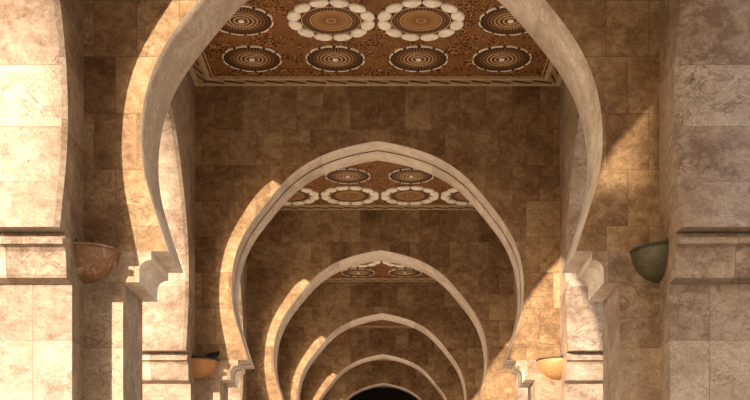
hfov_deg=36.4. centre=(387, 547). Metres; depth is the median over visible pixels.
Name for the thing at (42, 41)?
arch
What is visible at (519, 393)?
arch
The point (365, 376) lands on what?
arch
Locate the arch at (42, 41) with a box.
[0,0,83,399]
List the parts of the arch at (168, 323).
impost moulding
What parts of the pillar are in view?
impost moulding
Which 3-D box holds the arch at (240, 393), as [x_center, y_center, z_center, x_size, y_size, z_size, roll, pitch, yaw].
[-3.680,-3.053,22.935,0.950,9.305,6.960,0,0,0]
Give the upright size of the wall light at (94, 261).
0.368 m
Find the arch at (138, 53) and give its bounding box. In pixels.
[84,0,658,399]
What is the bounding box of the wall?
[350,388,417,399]
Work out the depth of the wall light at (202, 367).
18.73 m
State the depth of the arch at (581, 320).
18.27 m
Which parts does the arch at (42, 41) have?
impost moulding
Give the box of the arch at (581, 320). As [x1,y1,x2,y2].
[560,79,602,399]
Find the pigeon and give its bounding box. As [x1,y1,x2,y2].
[206,351,219,357]
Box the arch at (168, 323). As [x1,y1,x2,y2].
[142,70,194,399]
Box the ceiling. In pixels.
[189,0,561,360]
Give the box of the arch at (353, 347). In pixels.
[300,328,463,399]
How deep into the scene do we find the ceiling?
17.95 m
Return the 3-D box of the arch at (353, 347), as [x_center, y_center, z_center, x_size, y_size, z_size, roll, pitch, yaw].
[-0.170,-3.053,40.335,6.070,9.305,0.950,0,0,0]
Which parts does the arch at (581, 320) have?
impost moulding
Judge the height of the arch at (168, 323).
9.305 m
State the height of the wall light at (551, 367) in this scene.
0.368 m
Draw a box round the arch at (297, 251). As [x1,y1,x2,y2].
[247,210,513,399]
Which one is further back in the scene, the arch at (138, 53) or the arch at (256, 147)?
the arch at (256, 147)
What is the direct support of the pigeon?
on the wall light at (202, 367)
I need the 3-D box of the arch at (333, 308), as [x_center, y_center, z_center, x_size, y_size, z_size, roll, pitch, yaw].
[-0.170,-3.053,33.375,6.070,9.305,0.950,0,0,0]
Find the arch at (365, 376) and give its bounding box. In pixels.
[322,361,443,399]
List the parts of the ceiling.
moulding, moulding, moulding, moulding, moulding, moulding, moulding, moulding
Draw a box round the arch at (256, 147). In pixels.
[195,86,559,399]
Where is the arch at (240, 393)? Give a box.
[228,258,246,399]
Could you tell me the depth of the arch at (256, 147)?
18.98 m
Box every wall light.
[74,239,120,282]
[191,354,218,379]
[536,354,562,379]
[630,239,668,282]
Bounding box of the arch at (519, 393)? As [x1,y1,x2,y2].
[514,274,527,399]
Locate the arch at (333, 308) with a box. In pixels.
[277,282,483,399]
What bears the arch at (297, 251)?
on the floor

